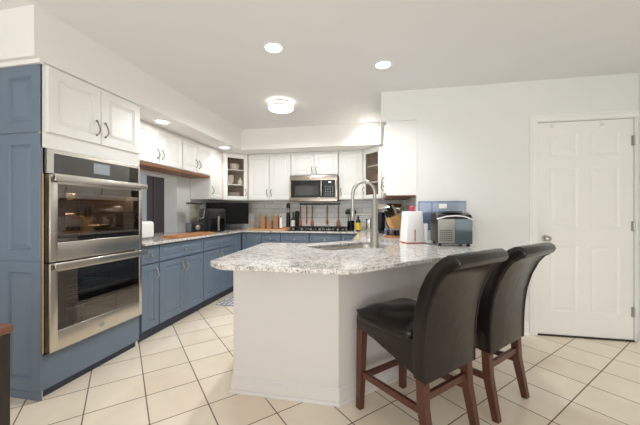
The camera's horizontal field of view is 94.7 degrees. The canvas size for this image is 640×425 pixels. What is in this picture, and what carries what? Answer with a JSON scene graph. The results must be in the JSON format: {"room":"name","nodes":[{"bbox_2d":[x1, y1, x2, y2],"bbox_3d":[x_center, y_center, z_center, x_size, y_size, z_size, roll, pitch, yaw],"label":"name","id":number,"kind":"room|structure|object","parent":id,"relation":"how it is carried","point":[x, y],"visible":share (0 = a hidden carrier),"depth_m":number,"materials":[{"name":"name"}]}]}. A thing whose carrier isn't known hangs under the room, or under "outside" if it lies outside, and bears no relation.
{"room":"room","nodes":[
{"label":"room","id":0,"kind":"room"},
{"bbox_2d":[140,174,142,220],"bbox_3d":[-3.622,-0.045,3.615,2.700,2.440,4.700,0,0,11],"label":"wall","id":1,"kind":"structure","parent":0,"point":[141,176],"depth_m":5.08,"materials":[{"name":"paint"}]},
{"bbox_2d":[143,175,163,232],"bbox_3d":[-2.592,0.115,4.967,0.860,2.119,0.040,0,0,11],"label":"door","id":2,"kind":"structure","parent":1,"relation":"in","point":[153,198],"depth_m":4.99,"materials":[{"name":"paint"}]},
{"bbox_2d":[140,169,189,232],"bbox_3d":[-2.591,-0.045,1.339,0.200,2.440,8.230,0,0,11],"label":"wall","id":3,"kind":"structure","parent":0,"point":[176,188],"depth_m":4.07,"materials":[{"name":"paint"}]},
{"bbox_2d":[139,120,181,172],"bbox_3d":[-1.917,-0.723,3.296,0.358,0.455,0.778,0,0,11],"label":"upper cabinet","id":4,"kind":"object","parent":3,"relation":"attached to","point":[160,149],"visible":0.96,"depth_m":3.29,"materials":[{"name":"white paint"}]},
{"bbox_2d":[163,136,209,178],"bbox_3d":[-1.783,-0.723,3.980,0.358,0.455,0.603,0,0,11],"label":"upper cabinet","id":5,"kind":"object","parent":3,"relation":"attached to","point":[195,155],"visible":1,"depth_m":3.91,"materials":[{"name":"white paint"}]},
{"bbox_2d":[190,147,221,199],"bbox_3d":[-1.690,-0.573,4.451,0.358,0.755,0.343,0,0,11],"label":"upper cabinet","id":6,"kind":"object","parent":3,"relation":"attached to","point":[210,188],"visible":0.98,"depth_m":4.31,"materials":[{"name":"white paint"}]},
{"bbox_2d":[0,4,416,154],"bbox_3d":[-0.529,-1.110,3.291,3.095,0.310,3.405,0,0,11],"label":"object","id":7,"kind":"structure","parent":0,"point":[26,32],"depth_m":2.96,"materials":[{"name":"paint"}]},
{"bbox_2d":[154,119,170,123],"bbox_3d":[-1.655,-0.952,3.096,0.160,0.006,0.160,0,0,11],"label":"recessed light","id":8,"kind":"object","parent":7,"relation":"in","point":[161,121],"visible":1,"depth_m":3.09,"materials":[{"name":"white plastic"}]},
{"bbox_2d":[190,195,416,229],"bbox_3d":[-0.360,0.040,4.152,3.095,0.470,1.650,0,0,11],"label":"wall","id":9,"kind":"structure","parent":0,"point":[257,209],"depth_m":4.91,"materials":[{"name":"grey tile"}]},
{"bbox_2d":[299,203,339,205],"bbox_3d":[-0.009,-0.133,4.887,0.690,0.042,0.054,0,0,11],"label":"utensil rail","id":10,"kind":"object","parent":9,"relation":"attached to","point":[300,204],"visible":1,"depth_m":4.89,"materials":[{"name":"black metal"}]},
{"bbox_2d":[299,206,301,225],"bbox_3d":[-0.326,0.065,4.933,0.056,0.340,0.018,0,0,11],"label":"wooden spatula","id":11,"kind":"object","parent":10,"relation":"hanging from","point":[300,220],"visible":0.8,"depth_m":4.93,"materials":[{"name":"brown wood"}]},
{"bbox_2d":[310,206,313,225],"bbox_3d":[-0.130,0.065,4.895,0.060,0.340,0.018,0,0,11],"label":"wooden spatula","id":12,"kind":"object","parent":10,"relation":"hanging from","point":[312,221],"visible":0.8,"depth_m":4.89,"materials":[{"name":"brown wood"}]},
{"bbox_2d":[336,206,339,225],"bbox_3d":[0.297,0.065,4.811,0.068,0.340,0.018,0,0,11],"label":"wooden spatula","id":13,"kind":"object","parent":10,"relation":"hanging from","point":[338,221],"visible":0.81,"depth_m":4.80,"materials":[{"name":"brown wood"}]},
{"bbox_2d":[381,120,416,199],"bbox_3d":[0.921,-0.562,3.579,0.359,0.775,1.049,0,0,11],"label":"upper cabinet","id":14,"kind":"object","parent":9,"relation":"attached to","point":[399,178],"visible":1,"depth_m":3.07,"materials":[{"name":"white paint"}]},
{"bbox_2d":[291,151,338,175],"bbox_3d":[-0.065,-0.765,4.745,0.753,0.370,0.353,0,0,11],"label":"upper cabinet","id":15,"kind":"object","parent":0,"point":[326,162],"visible":0.99,"depth_m":4.61,"materials":[{"name":"white paint"}]},
{"bbox_2d":[0,0,639,129],"bbox_3d":[-1.210,-1.315,1.104,9.200,0.100,8.700,0,0,11],"label":"ceiling","id":16,"kind":"structure","parent":0,"point":[212,53],"depth_m":2.22,"materials":[{"name":"paint"}]},
{"bbox_2d":[263,41,283,53],"bbox_3d":[-0.356,-1.262,2.261,0.160,0.006,0.160,0,0,11],"label":"recessed light","id":17,"kind":"object","parent":16,"relation":"in","point":[273,47],"visible":1,"depth_m":2.26,"materials":[{"name":"white plastic"}]},
{"bbox_2d":[267,99,293,112],"bbox_3d":[-0.448,-1.215,3.379,0.304,0.100,0.304,0,0,11],"label":"ceiling light","id":18,"kind":"object","parent":16,"relation":"attached to","point":[277,105],"visible":1,"depth_m":3.29,"materials":[{"name":"white glass"}]},
{"bbox_2d":[362,118,372,121],"bbox_3d":[0.648,-1.262,4.031,0.160,0.006,0.160,0,0,11],"label":"recessed light","id":19,"kind":"object","parent":16,"relation":"in","point":[364,119],"visible":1,"depth_m":4.02,"materials":[{"name":"white plastic"}]},
{"bbox_2d":[374,60,392,69],"bbox_3d":[0.541,-1.262,2.523,0.160,0.006,0.160,0,0,11],"label":"recessed light","id":20,"kind":"object","parent":16,"relation":"in","point":[382,64],"visible":1,"depth_m":2.52,"materials":[{"name":"white plastic"}]},
{"bbox_2d":[10,291,639,424],"bbox_3d":[-1.210,1.225,1.104,9.200,0.100,8.700,0,0,11],"label":"floor","id":21,"kind":"structure","parent":0,"point":[182,373],"depth_m":1.92,"materials":[{"name":"tile"}]},
{"bbox_2d":[0,323,13,424],"bbox_3d":[-1.531,0.800,0.922,0.620,0.747,0.550,0,0,11],"label":"side table","id":22,"kind":"object","parent":21,"relation":"on","point":[6,329],"visible":1,"depth_m":1.11,"materials":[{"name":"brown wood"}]},
{"bbox_2d":[0,58,140,401],"bbox_3d":[-1.954,0.111,2.265,0.693,2.129,0.792,0,0,11],"label":"tall cabinet","id":23,"kind":"object","parent":21,"relation":"on","point":[43,104],"visible":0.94,"depth_m":1.88,"materials":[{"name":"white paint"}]},
{"bbox_2d":[43,148,147,353],"bbox_3d":[-1.928,0.245,2.297,0.681,1.310,0.767,0,0,11],"label":"double wall oven","id":24,"kind":"object","parent":23,"relation":"in","point":[93,271],"visible":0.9,"depth_m":2.23,"materials":[{"name":"metal"}]},
{"bbox_2d":[65,213,88,225],"bbox_3d":[-1.878,0.046,2.116,0.240,0.102,0.260,0,0,11],"label":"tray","id":25,"kind":"object","parent":24,"relation":"in","point":[79,221],"visible":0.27,"depth_m":2.13,"materials":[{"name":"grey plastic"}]},
{"bbox_2d":[65,219,88,225],"bbox_3d":[-1.878,0.072,2.116,0.240,0.050,0.260,0,0,11],"label":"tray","id":26,"kind":"object","parent":25,"relation":"on","point":[68,222],"depth_m":2.13,"materials":[{"name":"grey"}]},
{"bbox_2d":[138,245,159,342],"bbox_3d":[-1.852,0.738,2.783,0.653,0.872,0.216,0,0,11],"label":"base cabinet","id":27,"kind":"object","parent":21,"relation":"on","point":[149,318],"visible":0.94,"depth_m":2.73,"materials":[{"name":"blue paint"}]},
{"bbox_2d":[142,228,479,274],"bbox_3d":[-0.470,0.288,3.267,3.680,0.026,3.410,0,0,11],"label":"countertop","id":28,"kind":"structure","parent":27,"relation":"on","point":[305,258],"depth_m":1.93,"materials":[{"name":"grey stone"}]},
{"bbox_2d":[142,221,153,239],"bbox_3d":[-1.853,0.181,3.006,0.175,0.186,0.274,0,0,11],"label":"toaster","id":29,"kind":"object","parent":28,"relation":"on","point":[147,226],"visible":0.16,"depth_m":3.03,"materials":[{"name":"white plastic"}]},
{"bbox_2d":[161,232,213,237],"bbox_3d":[-1.544,0.263,3.503,0.240,0.024,0.720,0,0,10],"label":"cutting board","id":30,"kind":"object","parent":28,"relation":"on","point":[191,234],"visible":0.98,"depth_m":3.37,"materials":[{"name":"brown wood"}]},
{"bbox_2d":[185,202,204,232],"bbox_3d":[-1.673,0.069,4.019,0.191,0.412,0.234,0,0,41],"label":"blender","id":31,"kind":"object","parent":28,"relation":"on","point":[194,226],"visible":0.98,"depth_m":3.96,"materials":[{"name":"black plastic"}]},
{"bbox_2d":[199,209,225,231],"bbox_3d":[-1.563,0.110,4.285,0.345,0.330,0.300,0,0,39],"label":"air fryer","id":32,"kind":"object","parent":28,"relation":"on","point":[214,220],"visible":0.98,"depth_m":4.17,"materials":[{"name":"black plastic"}]},
{"bbox_2d":[210,218,223,230],"bbox_3d":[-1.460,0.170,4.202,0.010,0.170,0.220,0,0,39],"label":"basket","id":33,"kind":"object","parent":32,"relation":"on","point":[213,221],"depth_m":4.17,"materials":[{"name":"black metal"}]},
{"bbox_2d":[206,203,248,229],"bbox_3d":[-1.471,0.060,4.710,0.650,0.430,0.140,0,0,-22],"label":"monitor","id":34,"kind":"object","parent":28,"relation":"on","point":[236,213],"visible":0.76,"depth_m":4.74,"materials":[{"name":"black plastic"}]},
{"bbox_2d":[247,227,289,229],"bbox_3d":[-0.815,0.257,4.715,0.625,0.034,0.270,0,0,11],"label":"serving tray","id":35,"kind":"object","parent":28,"relation":"on","point":[284,228],"visible":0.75,"depth_m":4.61,"materials":[{"name":"brown wood"}]},
{"bbox_2d":[260,216,266,228],"bbox_3d":[-0.908,0.140,4.733,0.090,0.244,0.090,0,0,11],"label":"canister","id":36,"kind":"object","parent":35,"relation":"on","point":[263,219],"visible":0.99,"depth_m":4.70,"materials":[{"name":"brown wood"}]},
{"bbox_2d":[267,220,272,228],"bbox_3d":[-0.800,0.140,4.712,0.090,0.244,0.090,0,0,11],"label":"canister","id":37,"kind":"object","parent":35,"relation":"on","point":[269,222],"visible":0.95,"depth_m":4.67,"materials":[{"name":"brown wood"}]},
{"bbox_2d":[273,216,278,228],"bbox_3d":[-0.697,0.140,4.692,0.090,0.244,0.090,0,0,11],"label":"canister","id":38,"kind":"object","parent":35,"relation":"on","point":[275,218],"visible":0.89,"depth_m":4.65,"materials":[{"name":"brown wood"}]},
{"bbox_2d":[279,216,282,228],"bbox_3d":[-0.611,0.159,4.624,0.049,0.206,0.048,0,0,11],"label":"bottle","id":39,"kind":"object","parent":35,"relation":"on","point":[280,220],"visible":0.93,"depth_m":4.61,"materials":[{"name":"white plastic"}]},
{"bbox_2d":[286,203,289,226],"bbox_3d":[-0.522,0.057,4.846,0.072,0.434,0.071,0,0,11],"label":"pepper mill","id":40,"kind":"object","parent":28,"relation":"on","point":[288,204],"visible":0.91,"depth_m":4.82,"materials":[{"name":"black plastic"}]},
{"bbox_2d":[291,212,294,226],"bbox_3d":[-0.440,0.135,4.830,0.065,0.280,0.064,0,0,11],"label":"bottle","id":41,"kind":"object","parent":28,"relation":"on","point":[292,218],"visible":0.81,"depth_m":4.81,"materials":[{"name":"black glass"}]},
{"bbox_2d":[295,211,298,225],"bbox_3d":[-0.385,0.122,4.947,0.074,0.304,0.073,0,0,11],"label":"pepper mill","id":42,"kind":"object","parent":28,"relation":"on","point":[296,212],"visible":0.8,"depth_m":4.92,"materials":[{"name":"black plastic"}]},
{"bbox_2d":[288,226,346,231],"bbox_3d":[-0.010,0.249,4.583,0.865,0.050,0.500,0,0,11],"label":"gas cooktop","id":43,"kind":"object","parent":28,"relation":"in","point":[295,228],"visible":0.96,"depth_m":4.45,"materials":[{"name":"metal"}]},
{"bbox_2d":[316,244,369,249],"bbox_3d":[0.255,0.397,2.467,0.740,0.190,0.400,0,0,-34],"label":"sink","id":44,"kind":"object","parent":28,"relation":"in","point":[361,245],"visible":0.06,"depth_m":2.67,"materials":[{"name":"silver metal"}]},
{"bbox_2d":[347,221,354,230],"bbox_3d":[0.466,0.200,4.454,0.110,0.150,0.108,0,0,11],"label":"utensil crock","id":45,"kind":"object","parent":28,"relation":"on","point":[350,224],"visible":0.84,"depth_m":4.41,"materials":[{"name":"black"}]},
{"bbox_2d":[356,216,360,230],"bbox_3d":[0.564,0.154,4.353,0.073,0.240,0.072,0,0,11],"label":"bottle","id":46,"kind":"object","parent":28,"relation":"on","point":[358,222],"visible":0.84,"depth_m":4.33,"materials":[{"name":"yellow plastic"}]},
{"bbox_2d":[350,180,385,247],"bbox_3d":[0.380,0.007,2.333,0.281,0.536,0.080,0,0,11],"label":"tap","id":47,"kind":"object","parent":28,"relation":"on","point":[374,241],"visible":1,"depth_m":2.31,"materials":[{"name":"silver metal"}]},
{"bbox_2d":[366,217,370,230],"bbox_3d":[0.729,0.171,4.341,0.116,0.206,0.114,0,0,11],"label":"steel canister","id":48,"kind":"object","parent":28,"relation":"on","point":[368,221],"visible":0.74,"depth_m":4.29,"materials":[{"name":"silver metal"}]},
{"bbox_2d":[378,203,403,233],"bbox_3d":[0.915,0.078,3.892,0.380,0.393,0.224,0,0,41],"label":"stand mixer","id":49,"kind":"object","parent":28,"relation":"on","point":[399,208],"visible":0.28,"depth_m":3.90,"materials":[{"name":"black plastic"}]},
{"bbox_2d":[383,234,399,237],"bbox_3d":[0.820,0.264,3.324,0.230,0.022,0.230,0,0,11],"label":"tray","id":50,"kind":"object","parent":28,"relation":"on","point":[383,234],"visible":0.52,"depth_m":3.22,"materials":[{"name":"brown wood"}]},
{"bbox_2d":[384,228,388,235],"bbox_3d":[0.748,0.221,3.318,0.052,0.087,0.051,0,0,11],"label":"spice jar","id":51,"kind":"object","parent":50,"relation":"on","point":[386,230],"visible":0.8,"depth_m":3.30,"materials":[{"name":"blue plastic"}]},
{"bbox_2d":[389,229,393,235],"bbox_3d":[0.795,0.221,3.273,0.052,0.087,0.051,0,0,11],"label":"spice jar","id":52,"kind":"object","parent":50,"relation":"on","point":[391,232],"visible":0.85,"depth_m":3.25,"materials":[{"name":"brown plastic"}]},
{"bbox_2d":[395,228,398,235],"bbox_3d":[0.859,0.221,3.286,0.052,0.087,0.051,0,0,11],"label":"spice jar","id":53,"kind":"object","parent":50,"relation":"on","point":[396,229],"visible":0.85,"depth_m":3.26,"materials":[{"name":"glass"}]},
{"bbox_2d":[386,214,400,234],"bbox_3d":[0.905,0.145,3.542,0.209,0.259,0.110,0,0,-17],"label":"knife block","id":54,"kind":"object","parent":28,"relation":"on","point":[393,222],"visible":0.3,"depth_m":3.49,"materials":[{"name":"brown wood"}]},
{"bbox_2d":[400,211,424,243],"bbox_3d":[0.839,0.132,2.688,0.175,0.284,0.152,0,0,-9],"label":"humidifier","id":55,"kind":"object","parent":28,"relation":"on","point":[412,228],"visible":1,"depth_m":2.62,"materials":[{"name":"white plastic"}]},
{"bbox_2d":[422,201,446,239],"bbox_3d":[1.203,0.080,2.911,0.450,0.388,0.040,0,0,11],"label":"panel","id":56,"kind":"object","parent":28,"relation":"on","point":[440,205],"visible":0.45,"depth_m":2.92,"materials":[{"name":"white plastic"}]},
{"bbox_2d":[429,211,473,245],"bbox_3d":[1.097,0.132,2.524,0.322,0.284,0.282,0,0,9],"label":"ice maker","id":57,"kind":"object","parent":28,"relation":"on","point":[446,228],"visible":1,"depth_m":2.40,"materials":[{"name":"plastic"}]},
{"bbox_2d":[440,230,451,240],"bbox_3d":[1.028,0.186,2.403,0.092,0.088,0.001,0,0,9],"label":"vent","id":58,"kind":"object","parent":57,"relation":"attached to","point":[440,230],"depth_m":2.40,"materials":[{"name":"grey metal"}]},
{"bbox_2d":[154,238,202,333],"bbox_3d":[-1.760,0.738,3.252,0.653,0.872,0.733,0,0,11],"label":"base cabinet","id":59,"kind":"object","parent":21,"relation":"on","point":[180,262],"visible":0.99,"depth_m":3.13,"materials":[{"name":"blue paint"}]},
{"bbox_2d":[199,234,232,308],"bbox_3d":[-1.618,0.738,3.974,0.653,0.872,0.731,0,0,11],"label":"base cabinet","id":60,"kind":"object","parent":21,"relation":"on","point":[217,283],"visible":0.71,"depth_m":3.82,"materials":[{"name":"blue paint"}]},
{"bbox_2d":[216,295,232,305],"bbox_3d":[-0.931,1.171,4.004,0.670,0.008,0.660,0,0,11],"label":"kitchen mat","id":61,"kind":"object","parent":21,"relation":"on","point":[228,301],"visible":0.24,"depth_m":3.83,"materials":[{"name":"grey fabric"}]},
{"bbox_2d":[229,233,240,292],"bbox_3d":[-1.539,0.738,4.466,0.620,0.872,0.256,0,0,11],"label":"base cabinet","id":62,"kind":"object","parent":21,"relation":"on","point":[236,245],"visible":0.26,"depth_m":4.38,"materials":[{"name":"blue paint"}]},
{"bbox_2d":[242,232,261,249],"bbox_3d":[-0.991,0.738,4.794,0.319,0.872,0.653,0,0,11],"label":"base cabinet","id":63,"kind":"object","parent":21,"relation":"on","point":[249,239],"visible":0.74,"depth_m":4.51,"materials":[{"name":"blue paint"}]},
{"bbox_2d":[262,232,280,242],"bbox_3d":[-0.683,0.738,4.733,0.301,0.872,0.653,0,0,11],"label":"base cabinet","id":64,"kind":"object","parent":21,"relation":"on","point":[266,237],"visible":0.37,"depth_m":4.45,"materials":[{"name":"blue paint"}]},
{"bbox_2d":[281,233,309,242],"bbox_3d":[-0.318,0.738,4.662,0.436,0.872,0.653,0,0,11],"label":"base cabinet","id":65,"kind":"object","parent":21,"relation":"on","point":[285,237],"visible":0.23,"depth_m":4.37,"materials":[{"name":"blue paint"}]},
{"bbox_2d":[310,233,340,242],"bbox_3d":[0.128,0.738,4.574,0.464,0.872,0.653,0,0,11],"label":"base cabinet","id":66,"kind":"object","parent":21,"relation":"on","point":[314,237],"visible":0.16,"depth_m":4.29,"materials":[{"name":"blue paint"}]},
{"bbox_2d":[229,262,436,406],"bbox_3d":[0.313,0.738,2.452,1.575,0.874,1.398,0,0,11],"label":"kitchen peninsula","id":67,"kind":"object","parent":21,"relation":"on","point":[295,334],"visible":0.54,"depth_m":1.87,"materials":[{"name":"paint"}]},
{"bbox_2d":[341,234,356,240],"bbox_3d":[0.492,0.738,4.503,0.270,0.872,0.653,0,0,11],"label":"base cabinet","id":68,"kind":"object","parent":21,"relation":"on","point":[344,237],"visible":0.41,"depth_m":4.22,"materials":[{"name":"blue paint"}]},
{"bbox_2d":[356,248,508,424],"bbox_3d":[0.572,0.679,1.621,0.444,0.997,0.678,0,0,-34],"label":"bar stool","id":69,"kind":"object","parent":21,"relation":"on","point":[432,336],"visible":1,"depth_m":1.47,"materials":[{"name":"brown leather"}]},
{"bbox_2d":[356,298,415,339],"bbox_3d":[0.502,0.589,1.725,0.444,0.103,0.427,0,0,-34],"label":"seat cushion","id":70,"kind":"object","parent":69,"relation":"on","point":[393,319],"depth_m":1.63,"materials":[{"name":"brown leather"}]},
{"bbox_2d":[458,242,555,423],"bbox_3d":[1.044,0.679,1.916,0.444,0.997,0.678,0,0,-35],"label":"bar stool","id":71,"kind":"object","parent":21,"relation":"on","point":[501,310],"visible":0.63,"depth_m":1.70,"materials":[{"name":"brown leather"}]},
{"bbox_2d":[417,73,637,341],"bbox_3d":[2.156,-0.045,3.653,2.035,2.440,1.660,0,0,11],"label":"wall","id":72,"kind":"structure","parent":0,"point":[473,140],"depth_m":2.89,"materials":[{"name":"paint"}]},
{"bbox_2d":[362,145,383,199],"bbox_3d":[0.946,-0.573,4.418,0.614,0.755,0.604,0,0,11],"label":"upper cabinet","id":73,"kind":"object","parent":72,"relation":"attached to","point":[371,168],"visible":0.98,"depth_m":4.41,"materials":[{"name":"white paint"}]},
{"bbox_2d":[366,164,377,169],"bbox_3d":[0.953,-0.688,4.419,0.561,0.016,0.561,0,0,11],"label":"shelf","id":74,"kind":"object","parent":73,"relation":"attached to","point":[373,167],"depth_m":4.46,"materials":[{"name":"white paint"}]},
{"bbox_2d":[524,322,529,335],"bbox_3d":[1.619,1.115,2.900,0.782,0.120,0.026,0,0,11],"label":"baseboard","id":75,"kind":"structure","parent":72,"relation":"attached to","point":[526,324],"depth_m":2.83,"materials":[{"name":"paint"}]},
{"bbox_2d":[529,109,638,335],"bbox_3d":[2.441,0.122,2.743,0.881,2.105,0.017,0,0,11],"label":"door frame","id":76,"kind":"structure","parent":72,"relation":"attached to","point":[533,119],"depth_m":2.81,"materials":[{"name":"paint"}]},
{"bbox_2d":[538,118,634,339],"bbox_3d":[2.470,0.151,2.739,0.790,2.015,0.113,0,0,11],"label":"door","id":77,"kind":"structure","parent":72,"relation":"in","point":[585,168],"depth_m":2.75,"materials":[{"name":"paint"}]},
{"bbox_2d":[538,333,634,341],"bbox_3d":[2.478,1.168,2.805,0.788,0.012,0.118,0,0,11],"label":"trim","id":78,"kind":"structure","parent":72,"relation":"attached to","point":[541,334],"depth_m":2.75,"materials":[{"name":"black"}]},
{"bbox_2d":[638,72,639,341],"bbox_3d":[2.313,-0.045,-0.520,0.120,2.440,6.470,0,0,11],"label":"wall","id":79,"kind":"structure","parent":0,"point":[638,72],"depth_m":2.65,"materials":[{"name":"paint"}]},
{"bbox_3d":[-0.133,-0.045,4.999,3.215,2.440,0.100,0,0,11],"label":"wall","id":80,"kind":"structure","parent":0,"visible":0},
{"bbox_2d":[209,152,247,201],"bbox_3d":[-1.469,-0.573,4.892,0.614,0.755,0.604,0,0,11],"label":"upper cabinet","id":81,"kind":"object","parent":80,"relation":"attached to","point":[227,157],"visible":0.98,"depth_m":4.78,"materials":[{"name":"white paint"}]},
{"bbox_2d":[228,166,238,168],"bbox_3d":[-1.414,-0.724,4.843,0.180,0.055,0.180,0,0,11],"label":"bowl","id":82,"kind":"object","parent":81,"relation":"on","point":[230,167],"visible":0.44,"depth_m":4.79,"materials":[{"name":"beige ceramic"}]},
{"bbox_2d":[228,169,243,173],"bbox_3d":[-1.475,-0.688,4.896,0.561,0.016,0.561,0,0,11],"label":"shelf","id":83,"kind":"object","parent":81,"relation":"attached to","point":[230,171],"depth_m":4.89,"materials":[{"name":"white paint"}]},
{"bbox_2d":[228,184,243,187],"bbox_3d":[-1.475,-0.448,4.896,0.561,0.016,0.561,0,0,11],"label":"shelf","id":84,"kind":"object","parent":81,"relation":"attached to","point":[229,185],"depth_m":4.99,"materials":[{"name":"white paint"}]},
{"bbox_2d":[248,153,290,200],"bbox_3d":[-0.796,-0.573,4.888,0.723,0.755,0.353,0,0,11],"label":"upper cabinet","id":85,"kind":"object","parent":80,"relation":"attached to","point":[269,175],"visible":1,"depth_m":4.75,"materials":[{"name":"white paint"}]},
{"bbox_2d":[290,175,339,201],"bbox_3d":[-0.074,-0.370,4.698,0.752,0.400,0.438,0,0,11],"label":"microwave","id":86,"kind":"object","parent":80,"relation":"attached to","point":[312,188],"visible":1,"depth_m":4.53,"materials":[{"name":"silver metal"}]},
{"bbox_2d":[339,150,362,200],"bbox_3d":[0.494,-0.573,4.635,0.373,0.755,0.353,0,0,11],"label":"upper cabinet","id":87,"kind":"object","parent":80,"relation":"attached to","point":[351,161],"visible":0.99,"depth_m":4.50,"materials":[{"name":"white paint"}]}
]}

